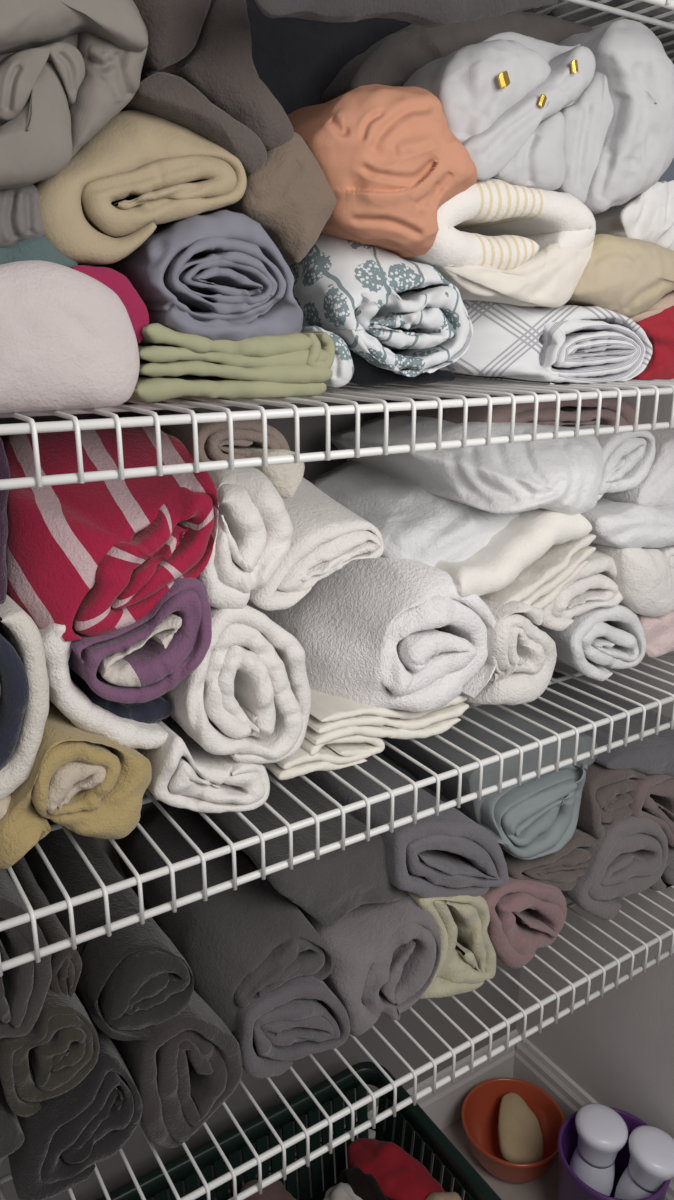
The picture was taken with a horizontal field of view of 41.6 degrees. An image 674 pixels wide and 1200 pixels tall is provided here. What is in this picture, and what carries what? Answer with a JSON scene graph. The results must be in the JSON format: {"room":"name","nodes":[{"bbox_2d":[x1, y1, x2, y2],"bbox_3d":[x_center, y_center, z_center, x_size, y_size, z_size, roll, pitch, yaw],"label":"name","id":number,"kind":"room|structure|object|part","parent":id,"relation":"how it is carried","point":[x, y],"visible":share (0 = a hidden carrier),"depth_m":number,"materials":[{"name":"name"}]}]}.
{"room":"linen closet","nodes":[
{"label":"linen closet","id":0,"kind":"room"},
{"bbox_2d":[0,392,563,1199],"bbox_3d":[-0.134,-0.002,1.081,1.135,2.050,0.025,-11,20,-31],"label":"wall","id":1,"kind":"structure","parent":0,"point":[113,1171],"depth_m":1.32,"materials":[{"name":"grey paint"}]},
{"bbox_2d":[0,653,673,976],"bbox_3d":[-0.019,0.132,0.938,1.077,0.041,0.370,-11,20,-31],"label":"wire shelf","id":2,"kind":"object","parent":1,"relation":"attached to","point":[104,891],"visible":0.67,"depth_m":0.75,"materials":[{"name":"white metal"}]},
{"bbox_2d":[0,795,10,818],"bbox_3d":[-0.311,0.133,0.743,0.044,0.063,0.282,-11,20,-31],"label":"towel","id":3,"kind":"object","parent":2,"relation":"on","point":[4,803],"visible":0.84,"depth_m":0.63,"materials":[{"name":"fabric"}]},
{"bbox_2d":[0,595,48,799],"bbox_3d":[-0.319,0.040,0.713,0.097,0.149,0.306,-11,20,-31],"label":"rolled towel","id":4,"kind":"object","parent":3,"relation":"on","point":[24,681],"visible":0.99,"depth_m":0.61,"materials":[{"name":"white fabric"}]},
{"bbox_2d":[0,437,9,603],"bbox_3d":[-0.305,-0.081,0.691,0.047,0.127,0.265,-11,20,-31],"label":"towel","id":5,"kind":"object","parent":4,"relation":"on","point":[4,467],"visible":0.93,"depth_m":0.60,"materials":[{"name":"fabric"}]},
{"bbox_2d":[0,700,151,868],"bbox_3d":[-0.269,0.106,0.761,0.130,0.099,0.322,-11,20,-31],"label":"rolled towel","id":6,"kind":"object","parent":2,"relation":"on","point":[89,784],"visible":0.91,"depth_m":0.64,"materials":[{"name":"yellow fabric"}]},
{"bbox_2d":[136,605,310,812],"bbox_3d":[-0.156,0.053,0.828,0.156,0.174,0.324,-11,20,-31],"label":"rolled towel","id":7,"kind":"object","parent":2,"relation":"on","point":[246,706],"visible":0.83,"depth_m":0.71,"materials":[{"name":"fabric"}]},
{"bbox_2d":[7,593,172,748],"bbox_3d":[-0.230,0.037,0.755,0.101,0.118,0.254,-11,20,-31],"label":"folded towel","id":8,"kind":"object","parent":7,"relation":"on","point":[132,725],"visible":0.56,"depth_m":0.66,"materials":[{"name":"fabric"}]},
{"bbox_2d":[68,578,211,703],"bbox_3d":[-0.222,-0.002,0.765,0.104,0.092,0.314,-11,21,-33],"label":"rolled towel","id":9,"kind":"object","parent":8,"relation":"on","point":[141,661],"visible":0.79,"depth_m":0.65,"materials":[{"name":"purple fabric"}]},
{"bbox_2d":[0,419,218,641],"bbox_3d":[-0.229,-0.079,0.741,0.146,0.140,0.303,-11,20,-31],"label":"rolled towel","id":10,"kind":"object","parent":9,"relation":"on","point":[93,558],"visible":0.93,"depth_m":0.64,"materials":[{"name":"red fabric"}]},
{"bbox_2d":[196,467,293,608],"bbox_3d":[-0.143,-0.079,0.799,0.086,0.110,0.302,-11,20,-31],"label":"rolled towel","id":11,"kind":"object","parent":7,"relation":"on","point":[254,534],"visible":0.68,"depth_m":0.68,"materials":[{"name":"fabric"}]},
{"bbox_2d":[105,403,289,461],"bbox_3d":[-0.137,-0.154,0.816,0.089,0.045,0.242,-11,20,-31],"label":"rolled towel","id":12,"kind":"object","parent":11,"relation":"on","point":[213,439],"visible":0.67,"depth_m":0.72,"materials":[{"name":"fabric"}]},
{"bbox_2d":[249,478,383,610],"bbox_3d":[-0.081,-0.090,0.824,0.130,0.138,0.244,-13,21,-36],"label":"rolled towel","id":13,"kind":"object","parent":7,"relation":"on","point":[327,535],"visible":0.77,"depth_m":0.75,"materials":[{"name":"fabric"}]},
{"bbox_2d":[239,445,304,498],"bbox_3d":[-0.085,-0.121,0.788,0.042,0.042,0.175,-11,20,-31],"label":"towel","id":14,"kind":"object","parent":13,"relation":"on","point":[286,478],"visible":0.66,"depth_m":0.72,"materials":[{"name":"fabric"}]},
{"bbox_3d":[0.020,0.137,0.876,1.077,0.005,0.005,-11,20,-31],"label":"cross rod","id":15,"kind":"part","parent":2,"relation":"part of","materials":[{"name":"white plastic"}]},
{"bbox_2d":[264,689,468,779],"bbox_3d":[-0.019,0.092,0.902,0.214,0.055,0.225,-11,20,-31],"label":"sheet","id":16,"kind":"object","parent":2,"relation":"on","point":[340,733],"visible":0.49,"depth_m":0.81,"materials":[{"name":"fabric"}]},
{"bbox_2d":[247,556,496,712],"bbox_3d":[0.002,0.006,0.921,0.180,0.136,0.314,-11,20,-31],"label":"rolled towel","id":17,"kind":"object","parent":16,"relation":"on","point":[381,632],"visible":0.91,"depth_m":0.82,"materials":[{"name":"fabric"}]},
{"bbox_2d":[460,596,556,704],"bbox_3d":[0.104,0.018,0.990,0.104,0.107,0.319,-11,20,-31],"label":"rolled towel","id":18,"kind":"object","parent":2,"relation":"on","point":[524,655],"visible":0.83,"depth_m":0.86,"materials":[{"name":"fabric"}]},
{"bbox_2d":[435,508,595,613],"bbox_3d":[0.170,-0.037,0.890,0.185,0.108,0.083,-11,20,-31],"label":"folded cloth","id":19,"kind":"object","parent":18,"relation":"on","point":[539,552],"visible":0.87,"depth_m":0.87,"materials":[{"name":"white fabric"}]},
{"bbox_2d":[308,461,519,566],"bbox_3d":[0.082,-0.090,0.939,0.183,0.100,0.234,-11,20,-31],"label":"towel","id":20,"kind":"object","parent":19,"relation":"on","point":[414,523],"visible":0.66,"depth_m":0.87,"materials":[{"name":"fabric"}]},
{"bbox_2d":[330,414,602,514],"bbox_3d":[0.134,-0.145,0.939,0.195,0.093,0.264,-11,20,-31],"label":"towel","id":21,"kind":"object","parent":19,"relation":"on","point":[562,475],"visible":0.92,"depth_m":0.86,"materials":[{"name":"fabric"}]},
{"bbox_2d":[532,604,646,680],"bbox_3d":[0.242,0.010,1.091,0.122,0.084,0.315,-7,19,-22],"label":"rolled towel","id":22,"kind":"object","parent":2,"relation":"on","point":[620,644],"visible":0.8,"depth_m":0.96,"materials":[{"name":"fabric"}]},
{"bbox_2d":[541,550,622,630],"bbox_3d":[0.200,-0.049,1.049,0.134,0.078,0.310,-8,19,-25],"label":"rolled towel","id":23,"kind":"object","parent":22,"relation":"on","point":[590,590],"visible":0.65,"depth_m":0.93,"materials":[{"name":"fabric"}]},
{"bbox_2d":[589,543,673,616],"bbox_3d":[0.271,-0.052,1.073,0.098,0.088,0.295,-11,20,-31],"label":"towel","id":24,"kind":"object","parent":22,"relation":"on","point":[643,579],"visible":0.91,"depth_m":0.95,"materials":[{"name":"fabric"}]},
{"bbox_2d":[604,612,673,657],"bbox_3d":[0.326,0.010,1.139,0.131,0.071,0.282,-11,20,-31],"label":"towel","id":25,"kind":"object","parent":2,"relation":"on","point":[659,630],"visible":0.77,"depth_m":1.01,"materials":[{"name":"fabric"}]},
{"bbox_2d":[654,545,673,611],"bbox_3d":[0.326,-0.060,1.127,0.101,0.081,0.297,-11,20,-31],"label":"rolled towel","id":26,"kind":"object","parent":25,"relation":"on","point":[668,551],"visible":0.16,"depth_m":0.99,"materials":[{"name":"fabric"}]},
{"bbox_2d":[581,497,673,548],"bbox_3d":[0.280,-0.104,1.066,0.197,0.068,0.289,-11,20,-31],"label":"towel","id":27,"kind":"object","parent":26,"relation":"on","point":[622,525],"visible":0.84,"depth_m":0.93,"materials":[{"name":"fabric"}]},
{"bbox_2d":[561,424,655,499],"bbox_3d":[0.227,-0.173,1.034,0.099,0.076,0.286,-11,20,-31],"label":"rolled towel","id":28,"kind":"object","parent":27,"relation":"on","point":[628,457],"visible":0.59,"depth_m":0.92,"materials":[{"name":"fabric"}]},
{"bbox_2d":[379,393,638,425],"bbox_3d":[0.190,-0.209,1.023,0.254,0.064,0.220,-11,20,-31],"label":"rolled towel","id":29,"kind":"object","parent":28,"relation":"on","point":[524,413],"visible":0.37,"depth_m":0.94,"materials":[{"name":"fabric"}]},
{"bbox_2d":[602,429,673,506],"bbox_3d":[0.313,-0.174,1.080,0.122,0.084,0.269,-11,20,-31],"label":"towel","id":30,"kind":"object","parent":27,"relation":"on","point":[656,489],"visible":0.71,"depth_m":0.96,"materials":[{"name":"fabric"}]},
{"bbox_2d":[0,886,673,1199],"bbox_3d":[-0.022,0.452,1.041,1.077,0.041,0.361,-11,20,-31],"label":"wire shelf","id":31,"kind":"object","parent":1,"relation":"attached to","point":[282,1146],"visible":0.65,"depth_m":0.92,"materials":[{"name":"white metal"}]},
{"bbox_2d":[0,1079,23,1165],"bbox_3d":[-0.344,0.397,0.801,0.057,0.093,0.286,-11,20,-31],"label":"folded towel","id":32,"kind":"object","parent":31,"relation":"on","point":[11,1134],"visible":0.99,"depth_m":0.70,"materials":[{"name":"fabric"}]},
{"bbox_2d":[8,986,142,1199],"bbox_3d":[-0.289,0.403,0.848,0.111,0.118,0.308,-11,20,-31],"label":"rolled towel","id":33,"kind":"object","parent":31,"relation":"on","point":[86,1125],"visible":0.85,"depth_m":0.73,"materials":[{"name":"fabric"}]},
{"bbox_2d":[0,987,99,1116],"bbox_3d":[-0.304,0.326,0.814,0.078,0.088,0.304,-11,20,-31],"label":"rolled towel","id":34,"kind":"object","parent":33,"relation":"on","point":[62,1047],"visible":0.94,"depth_m":0.70,"materials":[{"name":"fabric"}]},
{"bbox_2d":[0,869,51,1037],"bbox_3d":[-0.326,0.242,0.777,0.077,0.133,0.301,-11,20,-31],"label":"rolled towel","id":35,"kind":"object","parent":34,"relation":"on","point":[24,988],"visible":0.86,"depth_m":0.67,"materials":[{"name":"fabric"}]},
{"bbox_2d":[6,856,81,996],"bbox_3d":[-0.291,0.271,0.823,0.029,0.059,0.278,-11,20,-31],"label":"rolled towel","id":36,"kind":"object","parent":34,"relation":"on","point":[66,964],"visible":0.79,"depth_m":0.72,"materials":[{"name":"fabric"}]},
{"bbox_2d":[109,990,241,1147],"bbox_3d":[-0.205,0.387,0.898,0.097,0.135,0.307,-11,20,-31],"label":"rolled towel","id":37,"kind":"object","parent":31,"relation":"on","point":[191,1065],"visible":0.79,"depth_m":0.77,"materials":[{"name":"fabric"}]},
{"bbox_2d":[24,818,193,1040],"bbox_3d":[-0.234,0.295,0.857,0.088,0.082,0.300,-11,20,-31],"label":"rolled towel","id":38,"kind":"object","parent":37,"relation":"on","point":[133,979],"visible":0.91,"depth_m":0.76,"materials":[{"name":"fabric"}]},
{"bbox_2d":[231,975,349,1078],"bbox_3d":[-0.119,0.368,0.951,0.124,0.094,0.309,-11,20,-31],"label":"rolled towel","id":39,"kind":"object","parent":31,"relation":"on","point":[300,1019],"visible":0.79,"depth_m":0.83,"materials":[{"name":"fabric"}]},
{"bbox_2d":[118,803,332,1032],"bbox_3d":[-0.132,0.315,0.930,0.127,0.100,0.300,-11,20,-31],"label":"rolled towel","id":40,"kind":"object","parent":39,"relation":"on","point":[244,943],"visible":0.95,"depth_m":0.85,"materials":[{"name":"fabric"}]},
{"bbox_2d":[222,831,440,1035],"bbox_3d":[-0.022,0.342,1.010,0.120,0.129,0.304,-11,20,-31],"label":"rolled towel","id":41,"kind":"object","parent":31,"relation":"on","point":[385,956],"visible":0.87,"depth_m":0.90,"materials":[{"name":"fabric"}]},
{"bbox_3d":[0.073,0.481,0.897,1.077,0.006,0.006,-11,20,-31],"label":"rail","id":42,"kind":"part","parent":31,"relation":"part of","materials":[{"name":"white plastic"}]},
{"bbox_3d":[0.073,0.512,0.906,1.077,0.006,0.006,-11,20,-31],"label":"rail","id":43,"kind":"part","parent":31,"relation":"part of","materials":[{"name":"white plastic"}]},
{"bbox_2d":[407,891,495,998],"bbox_3d":[0.055,0.330,1.062,0.122,0.146,0.299,-11,20,-31],"label":"rolled towel","id":44,"kind":"object","parent":31,"relation":"on","point":[468,954],"visible":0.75,"depth_m":0.96,"materials":[{"name":"fabric"}]},
{"bbox_2d":[305,757,508,897],"bbox_3d":[0.044,0.235,1.027,0.153,0.116,0.300,-11,20,-31],"label":"rolled towel","id":45,"kind":"object","parent":44,"relation":"on","point":[448,854],"visible":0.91,"depth_m":0.92,"materials":[{"name":"fabric"}]},
{"bbox_2d":[206,768,407,926],"bbox_3d":[-0.057,0.248,0.962,0.166,0.095,0.264,-11,20,-31],"label":"folded towel","id":46,"kind":"object","parent":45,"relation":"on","point":[327,888],"visible":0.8,"depth_m":0.87,"materials":[{"name":"fabric"}]},
{"bbox_2d":[481,875,566,968],"bbox_3d":[0.141,0.331,1.122,0.136,0.122,0.301,-11,20,-31],"label":"rolled towel","id":47,"kind":"object","parent":31,"relation":"on","point":[526,916],"visible":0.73,"depth_m":1.00,"materials":[{"name":"fabric"}]},
{"bbox_2d":[501,828,595,890],"bbox_3d":[0.182,0.284,1.140,0.162,0.067,0.291,-11,20,-31],"label":"rolled towel","id":48,"kind":"object","parent":47,"relation":"on","point":[561,869],"visible":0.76,"depth_m":1.03,"materials":[{"name":"fabric"}]},
{"bbox_2d":[375,753,587,859],"bbox_3d":[0.148,0.205,1.089,0.138,0.099,0.300,-11,20,-31],"label":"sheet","id":49,"kind":"object","parent":48,"relation":"on","point":[536,819],"visible":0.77,"depth_m":0.97,"materials":[{"name":"fabric"}]},
{"bbox_2d":[381,704,597,823],"bbox_3d":[0.171,0.171,1.083,0.205,0.079,0.230,-11,20,-31],"label":"sheet","id":50,"kind":"object","parent":49,"relation":"on","point":[470,779],"visible":0.55,"depth_m":1.01,"materials":[{"name":"fabric"}]},
{"bbox_2d":[561,816,667,919],"bbox_3d":[0.278,0.294,1.202,0.164,0.134,0.302,-11,20,-31],"label":"rolled towel","id":51,"kind":"object","parent":31,"relation":"on","point":[631,856],"visible":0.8,"depth_m":1.08,"materials":[{"name":"fabric"}]},
{"bbox_2d":[576,762,648,838],"bbox_3d":[0.265,0.206,1.176,0.106,0.095,0.291,-11,20,-31],"label":"rolled towel","id":52,"kind":"object","parent":51,"relation":"on","point":[604,798],"visible":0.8,"depth_m":1.05,"materials":[{"name":"fabric"}]},
{"bbox_2d":[649,845,673,890],"bbox_3d":[0.403,0.318,1.307,0.135,0.058,0.278,-11,20,-31],"label":"rolled towel","id":53,"kind":"object","parent":31,"relation":"on","point":[666,880],"visible":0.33,"depth_m":1.18,"materials":[{"name":"fabric"}]},
{"bbox_2d":[626,774,673,846],"bbox_3d":[0.342,0.245,1.237,0.146,0.146,0.294,-11,20,-31],"label":"rolled towel","id":54,"kind":"object","parent":53,"relation":"on","point":[656,803],"visible":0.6,"depth_m":1.11,"materials":[{"name":"fabric"}]},
{"bbox_2d":[520,671,673,775],"bbox_3d":[0.339,0.172,1.201,0.221,0.076,0.275,-11,20,-31],"label":"folded towel","id":55,"kind":"object","parent":54,"relation":"on","point":[654,754],"visible":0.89,"depth_m":1.14,"materials":[{"name":"fabric"}]},
{"bbox_2d":[0,376,673,489],"bbox_3d":[-0.016,-0.183,0.836,1.077,0.041,0.380,-11,20,-31],"label":"wire shelf","id":56,"kind":"object","parent":1,"relation":"attached to","point":[457,389],"visible":0.73,"depth_m":0.66,"materials":[{"name":"white metal"}]},
{"bbox_2d":[0,260,139,412],"bbox_3d":[-0.257,-0.196,0.655,0.130,0.090,0.317,-11,20,-31],"label":"rolled blanket","id":57,"kind":"object","parent":56,"relation":"on","point":[68,341],"visible":1,"depth_m":0.54,"materials":[{"name":"fabric"}]},
{"bbox_2d":[0,236,77,266],"bbox_3d":[-0.272,-0.247,0.660,0.083,0.033,0.269,-11,20,-31],"label":"folded towel","id":58,"kind":"object","parent":57,"relation":"on","point":[41,248],"visible":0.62,"depth_m":0.56,"materials":[{"name":"fabric"}]},
{"bbox_2d":[0,184,43,247],"bbox_3d":[-0.273,-0.270,0.649,0.055,0.047,0.273,-11,20,-31],"label":"folded cloth","id":59,"kind":"object","parent":58,"relation":"on","point":[20,218],"visible":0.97,"depth_m":0.55,"materials":[{"name":"grey fabric"}]},
{"bbox_2d":[0,0,147,189],"bbox_3d":[-0.235,-0.340,0.629,0.134,0.140,0.312,-11,20,-31],"label":"folded blanket","id":60,"kind":"object","parent":59,"relation":"on","point":[68,67],"visible":1,"depth_m":0.52,"materials":[{"name":"fabric"}]},
{"bbox_3d":[0.026,-0.177,0.770,1.077,0.005,0.005,-11,20,-31],"label":"cross rod","id":61,"kind":"part","parent":56,"relation":"part of","materials":[{"name":"white plastic"}]},
{"bbox_2d":[129,323,334,402],"bbox_3d":[-0.129,-0.201,0.730,0.166,0.056,0.235,-11,20,-31],"label":"sheet","id":62,"kind":"object","parent":56,"relation":"on","point":[173,364],"visible":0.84,"depth_m":0.64,"materials":[{"name":"fabric"}]},
{"bbox_2d":[69,265,148,342],"bbox_3d":[-0.213,-0.225,0.684,0.058,0.052,0.252,-11,20,-31],"label":"folded cloth","id":63,"kind":"object","parent":62,"relation":"on","point":[137,311],"visible":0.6,"depth_m":0.59,"materials":[{"name":"pink fabric"}]},
{"bbox_2d":[34,110,246,265],"bbox_3d":[-0.202,-0.307,0.691,0.153,0.101,0.298,-11,20,-31],"label":"rolled blanket","id":64,"kind":"object","parent":63,"relation":"on","point":[142,171],"visible":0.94,"depth_m":0.58,"materials":[{"name":"fabric"}]},
{"bbox_2d":[92,210,302,340],"bbox_3d":[-0.146,-0.260,0.737,0.130,0.093,0.311,-11,20,-31],"label":"rolled towel","id":65,"kind":"object","parent":62,"relation":"on","point":[219,275],"visible":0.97,"depth_m":0.62,"materials":[{"name":"fabric"}]},
{"bbox_2d":[198,132,336,262],"bbox_3d":[-0.095,-0.326,0.750,0.091,0.090,0.276,-11,20,-31],"label":"folded blanket","id":66,"kind":"object","parent":65,"relation":"on","point":[291,196],"visible":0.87,"depth_m":0.64,"materials":[{"name":"fabric"}]},
{"bbox_2d":[120,0,293,174],"bbox_3d":[-0.144,-0.392,0.694,0.143,0.137,0.282,-11,20,-31],"label":"folded blanket","id":67,"kind":"object","parent":66,"relation":"on","point":[199,74],"visible":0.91,"depth_m":0.58,"materials":[{"name":"fabric"}]},
{"bbox_2d":[301,326,353,387],"bbox_3d":[-0.056,-0.217,0.781,0.042,0.047,0.224,-11,20,-31],"label":"sheet","id":68,"kind":"object","parent":56,"relation":"on","point":[342,368],"visible":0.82,"depth_m":0.69,"materials":[{"name":"fabric"}]},
{"bbox_3d":[0.084,-0.151,0.685,1.077,0.006,0.006,-11,20,-31],"label":"rail","id":69,"kind":"part","parent":56,"relation":"part of","materials":[{"name":"white plastic"}]},
{"bbox_3d":[0.084,-0.121,0.694,1.077,0.006,0.006,-11,20,-31],"label":"rail","id":70,"kind":"part","parent":56,"relation":"part of","materials":[{"name":"white plastic"}]},
{"bbox_2d":[349,349,455,385],"bbox_3d":[-0.005,-0.229,0.833,0.118,0.043,0.239,-11,20,-31],"label":"folded cloth","id":71,"kind":"object","parent":56,"relation":"on","point":[365,373],"visible":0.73,"depth_m":0.73,"materials":[{"name":"grey fabric"}]},
{"bbox_2d":[286,234,473,376],"bbox_3d":[-0.023,-0.274,0.823,0.138,0.118,0.304,-11,20,-31],"label":"sheet","id":72,"kind":"object","parent":71,"relation":"on","point":[402,316],"visible":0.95,"depth_m":0.71,"materials":[{"name":"fabric"}]},
{"bbox_2d":[287,84,476,257],"bbox_3d":[-0.019,-0.359,0.777,0.161,0.122,0.304,-11,20,-31],"label":"sheet","id":73,"kind":"object","parent":72,"relation":"on","point":[390,157],"visible":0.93,"depth_m":0.66,"materials":[{"name":"fabric"}]},
{"bbox_2d":[246,0,411,114],"bbox_3d":[-0.045,-0.479,0.840,0.238,0.115,0.163,-11,20,-31],"label":"folded blanket","id":74,"kind":"object","parent":73,"relation":"on","point":[297,59],"visible":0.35,"depth_m":0.76,"materials":[{"name":"fabric"}]},
{"bbox_2d":[321,12,592,103],"bbox_3d":[0.119,-0.484,0.808,0.288,0.086,0.099,-11,20,-31],"label":"folded blanket","id":75,"kind":"object","parent":73,"relation":"on","point":[392,60],"visible":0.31,"depth_m":0.74,"materials":[{"name":"fabric"}]},
{"bbox_2d":[438,300,652,383],"bbox_3d":[0.138,-0.277,0.927,0.221,0.084,0.307,-11,20,-31],"label":"sheet","id":76,"kind":"object","parent":56,"relation":"on","point":[564,344],"visible":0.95,"depth_m":0.81,"materials":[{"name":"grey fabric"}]},
{"bbox_2d":[433,242,592,307],"bbox_3d":[0.090,-0.319,0.872,0.186,0.063,0.287,-11,20,-31],"label":"sheet","id":77,"kind":"object","parent":76,"relation":"on","point":[549,278],"visible":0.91,"depth_m":0.77,"materials":[{"name":"fabric"}]},
{"bbox_2d":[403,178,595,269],"bbox_3d":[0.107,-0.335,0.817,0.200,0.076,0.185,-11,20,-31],"label":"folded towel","id":78,"kind":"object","parent":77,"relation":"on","point":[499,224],"visible":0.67,"depth_m":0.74,"materials":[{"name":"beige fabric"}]},
{"bbox_2d":[564,234,673,317],"bbox_3d":[0.231,-0.341,0.955,0.199,0.073,0.295,-11,20,-31],"label":"folded cloth","id":79,"kind":"object","parent":76,"relation":"on","point":[625,276],"visible":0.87,"depth_m":0.82,"materials":[{"name":"beige fabric"}]},
{"bbox_2d":[402,19,673,213],"bbox_3d":[0.194,-0.420,0.775,0.297,0.152,0.111,-11,20,-31],"label":"tablecloth","id":80,"kind":"object","parent":79,"relation":"on","point":[588,116],"visible":0.96,"depth_m":0.74,"materials":[{"name":"fabric"}]},
{"bbox_2d":[593,180,673,250],"bbox_3d":[0.254,-0.406,0.962,0.140,0.088,0.279,-11,20,-31],"label":"cloth","id":81,"kind":"object","parent":79,"relation":"on","point":[648,216],"visible":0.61,"depth_m":0.84,"materials":[{"name":"white fabric"}]},
{"bbox_2d":[657,158,673,181],"bbox_3d":[0.273,-0.464,0.965,0.085,0.062,0.267,-11,20,-31],"label":"folded cloth","id":82,"kind":"object","parent":81,"relation":"on","point":[668,175],"visible":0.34,"depth_m":0.85,"materials":[{"name":"fabric"}]},
{"bbox_2d":[632,305,673,379],"bbox_3d":[0.284,-0.301,1.014,0.140,0.079,0.283,-11,20,-31],"label":"folded cloth","id":83,"kind":"object","parent":56,"relation":"on","point":[659,328],"visible":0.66,"depth_m":0.89,"materials":[{"name":"red fabric"}]},
{"bbox_2d":[630,291,673,322],"bbox_3d":[0.278,-0.323,0.976,0.134,0.035,0.223,-11,20,-31],"label":"folded cloth","id":84,"kind":"object","parent":83,"relation":"on","point":[667,300],"visible":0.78,"depth_m":0.88,"materials":[{"name":"beige fabric"}]},
{"bbox_2d":[214,1029,517,1199],"bbox_3d":[-0.124,0.927,1.351,1.085,0.114,0.014,-11,20,-31],"label":"baseboard","id":85,"kind":"structure","parent":1,"relation":"attached to","point":[444,1107],"depth_m":1.55,"materials":[{"name":"white paint"}]},
{"bbox_2d":[536,0,673,60],"bbox_3d":[-0.013,-0.497,0.735,1.077,0.041,0.389,-11,20,-31],"label":"wire shelf","id":86,"kind":"object","parent":1,"relation":"attached to","point":[669,4],"visible":0.06,"depth_m":0.81,"materials":[{"name":"white metal"}]},
{"bbox_2d":[255,0,556,27],"bbox_3d":[0.053,-0.398,0.561,0.256,0.086,0.025,-11,20,-31],"label":"folded blanket","id":87,"kind":"object","parent":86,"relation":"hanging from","point":[425,13],"visible":1,"depth_m":0.56,"materials":[{"name":"fabric"}]},
{"bbox_2d":[520,0,557,14],"bbox_3d":[0.077,-0.598,0.811,0.289,0.105,0.264,-11,20,-31],"label":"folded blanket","id":88,"kind":"object","parent":86,"relation":"on","point":[533,10],"visible":0.02,"depth_m":0.84,"materials":[{"name":"fabric"}]},
{"bbox_2d":[547,0,673,63],"bbox_3d":[0.301,-0.637,0.947,0.242,0.099,0.272,-11,20,-31],"label":"folded blanket","id":89,"kind":"object","parent":86,"relation":"on","point":[570,7],"visible":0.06,"depth_m":0.87,"materials":[{"name":"fabric"}]},
{"bbox_3d":[0.031,-0.490,0.665,1.077,0.005,0.005,-11,20,-31],"label":"cross rod","id":90,"kind":"part","parent":86,"relation":"part of","materials":[{"name":"white plastic"}]},
{"bbox_3d":[0.089,-0.434,0.589,1.077,0.006,0.006,-11,20,-31],"label":"rail","id":91,"kind":"part","parent":86,"relation":"part of","materials":[{"name":"white metal"}]},
{"bbox_2d":[412,1118,558,1199],"bbox_3d":[0.247,1.157,0.824,1.186,0.013,1.428,-11,20,-31],"label":"floor","id":92,"kind":"structure","parent":0,"point":[545,1187],"depth_m":1.46,"materials":[{"name":"plastic"}]},
{"bbox_2d":[96,1062,501,1199],"bbox_3d":[-0.055,0.898,1.124,0.466,0.305,0.313,-11,20,-31],"label":"laundry basket","id":93,"kind":"object","parent":92,"relation":"on","point":[410,1121],"visible":0.54,"depth_m":1.23,"materials":[{"name":"green plastic"}]},
{"bbox_2d":[238,1178,295,1199],"bbox_3d":[-0.074,0.823,1.099,0.154,0.098,0.225,-11,20,-31],"label":"shirt","id":94,"kind":"object","parent":93,"relation":"in","point":[276,1190],"visible":0.56,"depth_m":1.16,"materials":[{"name":"fabric"}]},
{"bbox_2d":[323,1182,361,1199],"bbox_3d":[0.033,0.815,1.130,0.086,0.076,0.161,-11,20,-31],"label":"shirt","id":95,"kind":"object","parent":93,"relation":"in","point":[341,1191],"visible":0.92,"depth_m":1.16,"materials":[{"name":"fabric"}]},
{"bbox_2d":[340,1166,392,1199],"bbox_3d":[0.062,0.798,1.153,0.165,0.077,0.045,16,23,42],"label":"shirt","id":96,"kind":"object","parent":93,"relation":"in","point":[365,1186],"visible":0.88,"depth_m":1.16,"materials":[{"name":"fabric"}]},
{"bbox_2d":[347,1138,444,1199],"bbox_3d":[0.080,0.781,1.183,0.096,0.082,0.168,-11,20,-31],"label":"shirt","id":97,"kind":"object","parent":93,"relation":"in","point":[400,1176],"visible":0.85,"depth_m":1.18,"materials":[{"name":"fabric"}]},
{"bbox_2d":[425,1192,461,1199],"bbox_3d":[0.131,0.801,1.118,0.083,0.084,0.085,-2,17,-8],"label":"shirt","id":98,"kind":"object","parent":93,"relation":"in","point":[437,1195],"visible":1,"depth_m":1.13,"materials":[{"name":"fabric"}]},
{"bbox_2d":[461,1078,564,1183],"bbox_3d":[0.295,0.903,1.495,0.174,0.075,0.174,-11,20,-31],"label":"bowl","id":99,"kind":"object","parent":92,"relation":"on","point":[481,1106],"visible":0.75,"depth_m":1.52,"materials":[{"name":"orange plastic"}]},
{"bbox_2d":[498,1092,543,1163],"bbox_3d":[0.309,0.893,1.500,0.076,0.040,0.118,2,17,8],"label":"sponge","id":100,"kind":"object","parent":99,"relation":"in","point":[520,1138],"visible":0.97,"depth_m":1.48,"materials":[{"name":"beige plastic"}]},
{"bbox_2d":[557,1107,670,1199],"bbox_3d":[0.412,0.901,1.345,0.163,0.169,0.163,-11,20,-31],"label":"bucket","id":101,"kind":"object","parent":92,"relation":"on","point":[570,1186],"visible":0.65,"depth_m":1.35,"materials":[{"name":"purple plastic"}]},
{"bbox_2d":[569,1103,627,1195],"bbox_3d":[0.398,0.871,1.361,0.078,0.190,0.078,15,23,41],"label":"bottle","id":102,"kind":"object","parent":101,"relation":"in","point":[602,1132],"visible":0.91,"depth_m":1.33,"materials":[{"name":"white plastic"}]},
{"bbox_2d":[614,1125,673,1199],"bbox_3d":[0.460,0.884,1.323,0.090,0.192,0.077,-3,17,-10],"label":"bottle","id":103,"kind":"object","parent":101,"relation":"in","point":[651,1161],"visible":0.9,"depth_m":1.29,"materials":[{"name":"white plastic"}]},
{"bbox_2d":[516,387,673,1138],"bbox_3d":[0.465,-0.031,1.175,0.025,2.050,0.462,-11,20,-31],"label":"wall","id":104,"kind":"structure","parent":0,"point":[618,1048],"depth_m":1.39,"materials":[{"name":"white paint"}]},
{"bbox_2d":[513,1038,673,1199],"bbox_3d":[0.451,0.899,1.445,0.014,0.114,0.448,-11,20,-31],"label":"baseboard","id":105,"kind":"structure","parent":104,"relation":"attached to","point":[531,1065],"depth_m":1.55,"materials":[{"name":"white paint"}]}
]}

